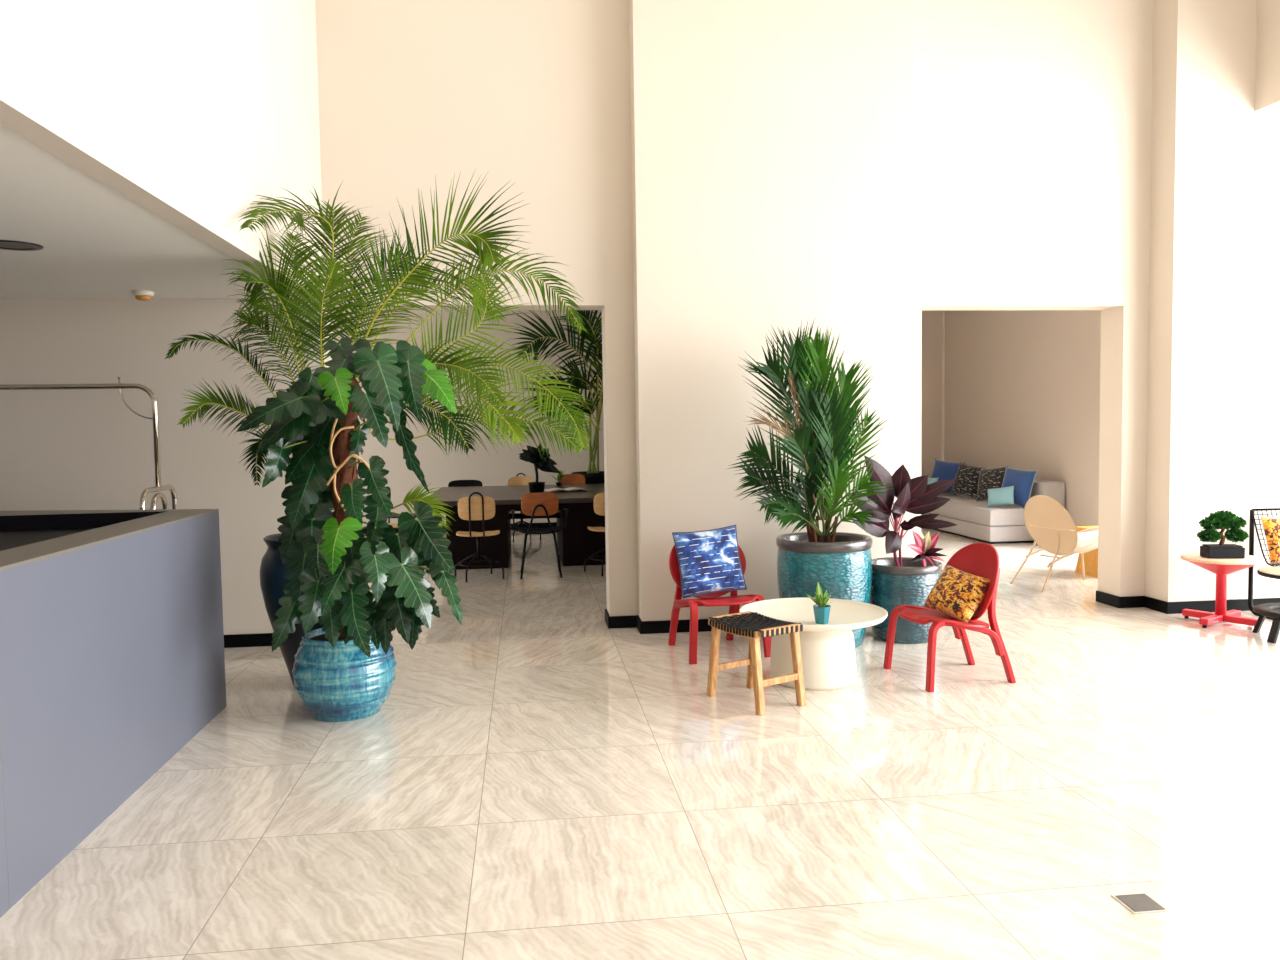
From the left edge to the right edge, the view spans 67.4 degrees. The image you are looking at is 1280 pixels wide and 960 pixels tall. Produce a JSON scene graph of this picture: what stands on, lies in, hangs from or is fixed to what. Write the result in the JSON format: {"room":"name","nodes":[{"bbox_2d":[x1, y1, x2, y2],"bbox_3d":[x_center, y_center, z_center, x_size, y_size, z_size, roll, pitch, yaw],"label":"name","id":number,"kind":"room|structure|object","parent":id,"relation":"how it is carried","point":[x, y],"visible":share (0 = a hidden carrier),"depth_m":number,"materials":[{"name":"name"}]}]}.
{"room":"lobby","nodes":[
{"label":"lobby","id":0,"kind":"room"},
{"bbox_2d":[0,124,300,298],"bbox_3d":[-4.133,-0.908,-0.560,5.300,0.170,13.970,-1,3,-7],"label":"ceiling","id":1,"kind":"structure","parent":0,"point":[97,241],"depth_m":4.65,"materials":[{"name":"paint"}]},
{"bbox_2d":[0,240,43,250],"bbox_3d":[-3.032,-1.133,4.638,0.260,0.006,0.260,-1,3,-7],"label":"recessed light","id":2,"kind":"object","parent":1,"relation":"in","point":[4,244],"visible":1,"depth_m":4.66,"materials":[{"name":"grey metal"}]},
{"bbox_2d":[132,290,153,300],"bbox_3d":[-3.222,-1.193,6.226,0.132,0.060,0.132,-1,3,-7],"label":"smoke detector","id":3,"kind":"object","parent":1,"relation":"attached to","point":[142,295],"visible":1,"depth_m":6.18,"materials":[{"name":"beige plastic"}]},
{"bbox_2d":[0,0,323,299],"bbox_3d":[-1.487,-2.962,-0.281,0.110,4.180,14.120,-1,3,-7],"label":"wall","id":4,"kind":"structure","parent":0,"point":[191,111],"depth_m":4.01,"materials":[{"name":"paint"}]},
{"bbox_2d":[0,298,333,634],"bbox_3d":[-4.914,-0.005,6.658,5.410,2.430,0.430,-1,3,-7],"label":"wall","id":5,"kind":"structure","parent":0,"point":[61,449],"depth_m":6.59,"materials":[{"name":"paint"}]},
{"bbox_2d":[334,310,603,526],"bbox_3d":[-3.602,-1.081,14.034,9.800,3.700,0.200,-1,3,-7],"label":"wall","id":6,"kind":"structure","parent":0,"point":[494,469],"depth_m":14.09,"materials":[{"name":"paint"}]},
{"bbox_2d":[0,528,1279,959],"bbox_3d":[0.482,1.294,4.668,16.000,0.100,23.000,-1,3,-7],"label":"floor","id":7,"kind":"structure","parent":0,"point":[535,778],"depth_m":3.81,"materials":[{"name":"tile"}]},
{"bbox_2d":[0,376,177,509],"bbox_3d":[-3.500,0.305,5.851,1.155,1.860,0.600,-1,3,-7],"label":"luggage cart","id":8,"kind":"object","parent":7,"relation":"on","point":[142,504],"visible":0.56,"depth_m":5.84,"materials":[{"name":"silver metal"}]},
{"bbox_2d":[0,509,226,917],"bbox_3d":[-3.672,0.913,1.956,3.530,1.094,7.650,-1,3,-7],"label":"reception counter","id":9,"kind":"object","parent":7,"relation":"on","point":[112,657],"depth_m":3.77,"materials":[{"name":"laminate"}]},
{"bbox_2d":[236,337,462,721],"bbox_3d":[-1.471,0.252,4.991,1.073,2.003,0.772,-1,3,-7],"label":"philodendron","id":10,"kind":"object","parent":7,"relation":"on","point":[344,669],"visible":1,"depth_m":4.86,"materials":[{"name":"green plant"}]},
{"bbox_2d":[292,628,396,721],"bbox_3d":[-1.580,1.032,5.148,0.536,0.432,0.536,-1,3,-7],"label":"pot","id":11,"kind":"object","parent":10,"relation":"attached to","point":[339,683],"depth_m":4.94,"materials":[{"name":"teal ceramic"}]},
{"bbox_2d":[165,169,594,685],"bbox_3d":[-1.422,-0.231,5.468,2.295,2.911,1.383,-2,4,-24],"label":"potted palm","id":12,"kind":"object","parent":7,"relation":"on","point":[273,571],"visible":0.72,"depth_m":5.35,"materials":[{"name":"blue plant"}]},
{"bbox_2d":[260,533,323,685],"bbox_3d":[-1.936,0.772,5.721,0.600,0.895,0.600,-1,3,-7],"label":"pot","id":13,"kind":"object","parent":12,"relation":"attached to","point":[273,581],"depth_m":5.49,"materials":[{"name":"blue ceramic"}]},
{"bbox_2d":[388,523,398,528],"bbox_3d":[-2.621,0.511,10.545,0.488,0.889,0.461,-3,4,-36],"label":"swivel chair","id":14,"kind":"object","parent":7,"relation":"on","point":[395,525],"visible":0.06,"depth_m":10.58,"materials":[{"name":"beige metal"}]},
{"bbox_2d":[385,486,416,522],"bbox_3d":[-2.908,0.484,11.782,0.440,0.811,0.460,-1,3,-7],"label":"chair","id":15,"kind":"object","parent":7,"relation":"on","point":[389,494],"visible":0.23,"depth_m":11.85,"materials":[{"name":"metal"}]},
{"bbox_2d":[448,480,482,486],"bbox_3d":[-2.343,0.414,12.865,0.460,0.811,0.440,-1,3,-7],"label":"chair","id":16,"kind":"object","parent":7,"relation":"on","point":[456,483],"visible":0.17,"depth_m":13.04,"materials":[{"name":"metal"}]},
{"bbox_2d":[455,492,503,582],"bbox_3d":[-1.619,0.547,9.638,0.458,0.889,0.492,-2,3,-20],"label":"swivel chair","id":17,"kind":"object","parent":7,"relation":"on","point":[481,507],"visible":0.98,"depth_m":9.44,"materials":[{"name":"brown wood"}]},
{"bbox_2d":[431,483,605,569],"bbox_3d":[-0.697,0.497,11.493,3.500,0.750,2.500,-1,3,-7],"label":"dining table","id":18,"kind":"object","parent":7,"relation":"on","point":[576,543],"visible":0.52,"depth_m":10.41,"materials":[{"name":"brown wood"}]},
{"bbox_2d":[519,443,559,492],"bbox_3d":[-1.083,-0.105,10.382,0.452,0.587,0.340,-1,3,-7],"label":"potted plant","id":19,"kind":"object","parent":18,"relation":"on","point":[542,462],"visible":0.97,"depth_m":10.37,"materials":[{"name":"green plant"}]},
{"bbox_2d":[550,469,565,484],"bbox_3d":[-1.062,-0.043,12.483,0.274,0.224,0.146,-1,3,-7],"label":"plant","id":20,"kind":"object","parent":18,"relation":"on","point":[559,475],"visible":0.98,"depth_m":12.47,"materials":[{"name":"green plant"}]},
{"bbox_2d":[544,487,586,491],"bbox_3d":[-0.877,0.113,11.370,0.480,0.030,0.320,-2,3,-15],"label":"magazine","id":21,"kind":"object","parent":18,"relation":"on","point":[570,488],"visible":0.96,"depth_m":11.34,"materials":[{"name":"white paper"}]},
{"bbox_2d":[508,473,540,541],"bbox_3d":[-1.603,0.359,12.944,0.459,0.889,0.490,-2,3,-20],"label":"swivel chair","id":22,"kind":"object","parent":7,"relation":"on","point":[517,480],"visible":0.38,"depth_m":13.11,"materials":[{"name":"black metal"}]},
{"bbox_2d":[511,492,568,578],"bbox_3d":[-1.018,0.544,9.790,0.584,0.865,0.507,-1,3,-7],"label":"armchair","id":23,"kind":"object","parent":7,"relation":"on","point":[541,503],"visible":1,"depth_m":9.58,"materials":[{"name":"black metal"}]},
{"bbox_2d":[510,310,604,483],"bbox_3d":[-0.865,-0.929,13.116,2.234,3.418,0.876,-3,4,-31],"label":"potted palm","id":24,"kind":"object","parent":7,"relation":"on","point":[592,476],"visible":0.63,"depth_m":13.13,"materials":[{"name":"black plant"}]},
{"bbox_2d":[571,471,604,483],"bbox_3d":[-0.644,0.324,13.457,0.620,0.870,0.620,-1,3,-7],"label":"pot","id":25,"kind":"object","parent":24,"relation":"on","point":[591,477],"depth_m":13.15,"materials":[{"name":"black metal"}]},
{"bbox_2d":[560,474,584,483],"bbox_3d":[-0.903,0.362,12.946,0.584,0.865,0.507,-1,3,-7],"label":"chair","id":26,"kind":"object","parent":7,"relation":"on","point":[568,478],"visible":0.16,"depth_m":13.14,"materials":[{"name":"black metal"}]},
{"bbox_2d":[584,493,605,575],"bbox_3d":[-0.309,0.513,9.902,0.461,0.889,0.488,-2,4,-25],"label":"swivel chair","id":27,"kind":"object","parent":7,"relation":"on","point":[599,499],"visible":0.27,"depth_m":9.69,"materials":[{"name":"black metal"}]},
{"bbox_2d":[668,530,770,663],"bbox_3d":[0.498,0.753,6.400,0.580,0.792,0.574,-2,3,-17],"label":"lounge chair","id":28,"kind":"object","parent":7,"relation":"on","point":[714,599],"visible":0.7,"depth_m":6.41,"materials":[{"name":"red paint"}]},
{"bbox_2d":[672,525,746,598],"bbox_3d":[0.467,0.544,6.437,0.496,0.465,0.176,-2,3,-17],"label":"cushion","id":29,"kind":"object","parent":28,"relation":"on","point":[709,561],"visible":1,"depth_m":6.38,"materials":[{"name":"fabric"}]},
{"bbox_2d":[707,611,805,714],"bbox_3d":[0.629,0.988,5.252,0.332,0.446,0.470,-3,4,-32],"label":"stool","id":30,"kind":"object","parent":7,"relation":"on","point":[758,626],"visible":1,"depth_m":5.15,"materials":[{"name":"brown wood"}]},
{"bbox_2d":[728,318,893,647],"bbox_3d":[1.094,0.020,6.434,1.165,2.225,0.838,-2,3,-13],"label":"potted palm","id":31,"kind":"object","parent":7,"relation":"on","point":[840,562],"visible":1,"depth_m":6.27,"materials":[{"name":"green plant"}]},
{"bbox_2d":[777,548,871,647],"bbox_3d":[1.268,0.789,6.611,0.644,0.665,0.644,-1,3,-7],"label":"pot","id":32,"kind":"object","parent":31,"relation":"attached to","point":[845,573],"depth_m":6.33,"materials":[{"name":"teal ceramic"}]},
{"bbox_2d":[739,598,887,689],"bbox_3d":[1.020,0.974,5.673,0.860,0.410,0.860,-1,3,-7],"label":"coffee table","id":33,"kind":"object","parent":7,"relation":"on","point":[828,656],"visible":0.75,"depth_m":5.49,"materials":[{"name":"beige metal"}]},
{"bbox_2d":[807,583,830,623],"bbox_3d":[1.009,0.686,5.384,0.149,0.235,0.134,-1,3,-7],"label":"potted succulent","id":34,"kind":"object","parent":33,"relation":"on","point":[821,609],"visible":1,"depth_m":5.36,"materials":[{"name":"green plant"}]},
{"bbox_2d":[813,605,830,623],"bbox_3d":[1.021,0.754,5.385,0.096,0.098,0.096,0,3,16],"label":"pot","id":35,"kind":"object","parent":34,"relation":"attached to","point":[821,612],"depth_m":5.35,"materials":[{"name":"teal ceramic"}]},
{"bbox_2d":[848,455,956,643],"bbox_3d":[1.761,0.463,6.683,0.797,1.293,0.530,-1,3,-7],"label":"cordyline","id":36,"kind":"object","parent":7,"relation":"on","point":[896,581],"visible":0.94,"depth_m":6.54,"materials":[{"name":"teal plant"}]},
{"bbox_2d":[870,565,940,643],"bbox_3d":[1.850,0.861,6.725,0.506,0.490,0.506,-1,3,-7],"label":"pot","id":37,"kind":"object","parent":36,"relation":"on","point":[890,588],"depth_m":6.51,"materials":[{"name":"teal ceramic"}]},
{"bbox_2d":[883,542,1015,691],"bbox_3d":[1.833,0.774,5.679,0.574,0.792,0.580,-2,3,-12],"label":"lounge chair","id":38,"kind":"object","parent":7,"relation":"on","point":[980,559],"visible":0.8,"depth_m":5.57,"materials":[{"name":"red paint"}]},
{"bbox_2d":[923,564,989,622],"bbox_3d":[1.866,0.668,5.653,0.209,0.292,0.388,-2,4,-21],"label":"cushion","id":39,"kind":"object","parent":38,"relation":"on","point":[956,593],"visible":1,"depth_m":5.57,"materials":[{"name":"yellow fabric"}]},
{"bbox_2d":[921,479,1064,543],"bbox_3d":[4.553,0.318,13.353,0.970,0.740,3.240,-1,3,-7],"label":"sofa","id":40,"kind":"object","parent":7,"relation":"on","point":[1001,524],"visible":0.45,"depth_m":11.87,"materials":[{"name":"grey fabric"}]},
{"bbox_2d":[927,478,938,484],"bbox_3d":[4.110,0.102,13.905,0.400,0.278,0.166,1,4,33],"label":"cushion","id":41,"kind":"object","parent":40,"relation":"on","point":[930,480],"visible":0.09,"depth_m":13.83,"materials":[{"name":"blue fabric"}]},
{"bbox_2d":[931,459,964,495],"bbox_3d":[4.508,-0.043,14.148,0.220,0.528,0.550,-4,4,-42],"label":"cushion","id":42,"kind":"object","parent":40,"relation":"on","point":[943,470],"visible":0.59,"depth_m":14.09,"materials":[{"name":"blue fabric"}]},
{"bbox_2d":[929,493,976,513],"bbox_3d":[4.325,0.328,14.083,0.690,0.198,1.740,-1,3,-7],"label":"seat cushion","id":43,"kind":"object","parent":40,"relation":"on","point":[945,495],"depth_m":13.65,"materials":[{"name":"grey fabric"}]},
{"bbox_2d":[951,463,985,498],"bbox_3d":[4.596,0.010,13.444,0.209,0.499,0.520,-3,4,-33],"label":"cushion","id":44,"kind":"object","parent":40,"relation":"on","point":[967,476],"visible":0.84,"depth_m":13.38,"materials":[{"name":"black fabric"}]},
{"bbox_2d":[938,500,1025,525],"bbox_3d":[4.518,0.417,12.472,0.690,0.198,1.490,-1,3,-7],"label":"seat cushion","id":45,"kind":"object","parent":40,"relation":"on","point":[966,512],"depth_m":12.08,"materials":[{"name":"grey fabric"}]},
{"bbox_2d":[976,466,1007,500],"bbox_3d":[4.693,0.053,12.796,0.213,0.486,0.506,-3,4,-29],"label":"cushion","id":46,"kind":"object","parent":40,"relation":"on","point":[993,478],"visible":0.78,"depth_m":12.77,"materials":[{"name":"black fabric"}]},
{"bbox_2d":[987,486,1013,506],"bbox_3d":[4.495,0.207,11.967,0.378,0.279,0.152,2,4,43],"label":"cushion","id":47,"kind":"object","parent":40,"relation":"on","point":[997,496],"visible":1,"depth_m":11.92,"materials":[{"name":"blue fabric"}]},
{"bbox_2d":[1001,467,1036,507],"bbox_3d":[4.723,0.090,12.033,0.214,0.504,0.488,-3,4,-35],"label":"cushion","id":48,"kind":"object","parent":40,"relation":"on","point":[1022,481],"visible":0.77,"depth_m":11.92,"materials":[{"name":"blue fabric"}]},
{"bbox_2d":[1010,495,1097,591],"bbox_3d":[3.929,0.543,8.705,1.020,0.847,0.557,-1,3,-7],"label":"chair","id":49,"kind":"object","parent":7,"relation":"on","point":[1050,525],"visible":0.77,"depth_m":8.55,"materials":[{"name":"beige wood"}]},
{"bbox_2d":[1075,526,1097,577],"bbox_3d":[4.685,0.690,9.375,0.720,0.444,0.500,-1,3,-7],"label":"wooden side table","id":50,"kind":"object","parent":7,"relation":"on","point":[1091,557],"visible":0.02,"depth_m":9.33,"materials":[{"name":"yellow wood"}]},
{"bbox_2d":[1111,893,1169,913],"bbox_3d":[1.562,1.321,2.998,0.116,0.006,0.116,-1,3,-7],"label":"floor vent","id":51,"kind":"object","parent":7,"relation":"on","point":[1137,903],"visible":1,"depth_m":2.99,"materials":[{"name":"metal"}]},
{"bbox_2d":[1180,552,1264,627],"bbox_3d":[4.255,0.808,7.030,0.528,0.490,0.528,-3,4,-35],"label":"side table","id":52,"kind":"object","parent":7,"relation":"on","point":[1221,568],"visible":0.87,"depth_m":6.96,"materials":[{"name":"pink metal"}]},
{"bbox_2d":[1196,510,1248,558],"bbox_3d":[4.239,0.387,6.985,0.359,0.352,0.162,-1,3,5],"label":"bonsai","id":53,"kind":"object","parent":52,"relation":"on","point":[1221,519],"visible":1,"depth_m":6.94,"materials":[{"name":"plant"}]},
{"bbox_2d":[1200,546,1244,558],"bbox_3d":[4.240,0.524,6.992,0.246,0.078,0.139,-1,3,5],"label":"planter","id":54,"kind":"object","parent":53,"relation":"on","point":[1211,552],"depth_m":6.93,"materials":[{"name":"stone"}]},
{"bbox_2d":[1248,508,1279,619],"bbox_3d":[4.996,0.641,6.994,0.572,0.814,0.824,-1,3,-7],"label":"wire chair","id":55,"kind":"object","parent":7,"relation":"on","point":[1252,522],"visible":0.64,"depth_m":7.33,"materials":[{"name":"black metal"}]},
{"bbox_2d":[1260,517,1279,563],"bbox_3d":[4.852,0.442,7.152,0.400,0.338,0.182,-1,3,-3],"label":"cushion","id":56,"kind":"object","parent":55,"relation":"on","point":[1271,525],"visible":1,"depth_m":7.12,"materials":[{"name":"yellow fabric"}]},
{"bbox_2d":[1252,566,1279,643],"bbox_3d":[4.481,0.853,6.488,0.581,0.464,0.584,-1,3,-7],"label":"round side table","id":57,"kind":"object","parent":7,"relation":"on","point":[1272,610],"visible":1,"depth_m":6.50,"materials":[{"name":"grey metal"}]},
{"bbox_2d":[315,0,1153,615],"bbox_3d":[2.493,-2.252,7.487,9.590,6.600,0.300,-1,3,-7],"label":"wall","id":58,"kind":"structure","parent":0,"point":[1032,119],"depth_m":7.20,"materials":[{"name":"paint"}]},
{"bbox_2d":[224,522,1279,647],"bbox_3d":[-0.536,0.875,10.627,15.000,0.090,7.496,-1,3,-7],"label":"baseboard","id":59,"kind":"structure","parent":58,"relation":"attached to","point":[1165,607],"depth_m":7.44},
{"bbox_2d":[629,0,913,620],"bbox_3d":[0.973,-2.204,7.040,2.055,6.600,0.230,-1,3,-7],"label":"wall pillar","id":60,"kind":"structure","parent":0,"point":[772,140],"depth_m":6.95,"materials":[{"name":"paint"}]},
{"bbox_2d":[636,616,740,633],"bbox_3d":[1.024,1.046,7.210,2.087,0.090,0.230,-1,3,-7],"label":"baseboard","id":61,"kind":"structure","parent":60,"relation":"attached to","point":[644,627],"depth_m":7.00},
{"bbox_2d":[921,310,941,477],"bbox_3d":[3.039,-1.243,15.123,3.850,3.700,0.200,-1,3,-7],"label":"wall","id":62,"kind":"structure","parent":0,"point":[931,363],"depth_m":15.20,"materials":[{"name":"beige paint"}]},
{"bbox_2d":[944,310,1100,531],"bbox_3d":[6.202,-1.091,11.627,1.900,3.700,7.500,-1,3,-7],"label":"wall","id":63,"kind":"structure","parent":0,"point":[1022,387],"depth_m":12.63,"materials":[{"name":"beige paint"}]},
{"bbox_2d":[942,310,944,460],"bbox_3d":[4.804,-1.275,15.211,0.025,3.700,0.040,-1,3,-7],"label":"trim","id":64,"kind":"structure","parent":63,"relation":"attached to","point":[943,311],"depth_m":15.18,"materials":[{"name":"beige paint"}]},
{"bbox_2d":[1145,0,1279,601],"bbox_3d":[5.652,-2.304,7.570,3.295,6.600,0.280,-1,3,-7],"label":"wall column","id":65,"kind":"structure","parent":0,"point":[1213,420],"depth_m":7.35,"materials":[{"name":"paint"}]},
{"bbox_2d":[1255,0,1279,111],"bbox_3d":[6.781,-3.832,0.510,2.650,2.780,13.820,-1,3,-7],"label":"beam","id":66,"kind":"structure","parent":0,"point":[1267,87],"depth_m":7.15,"materials":[{"name":"paint"}]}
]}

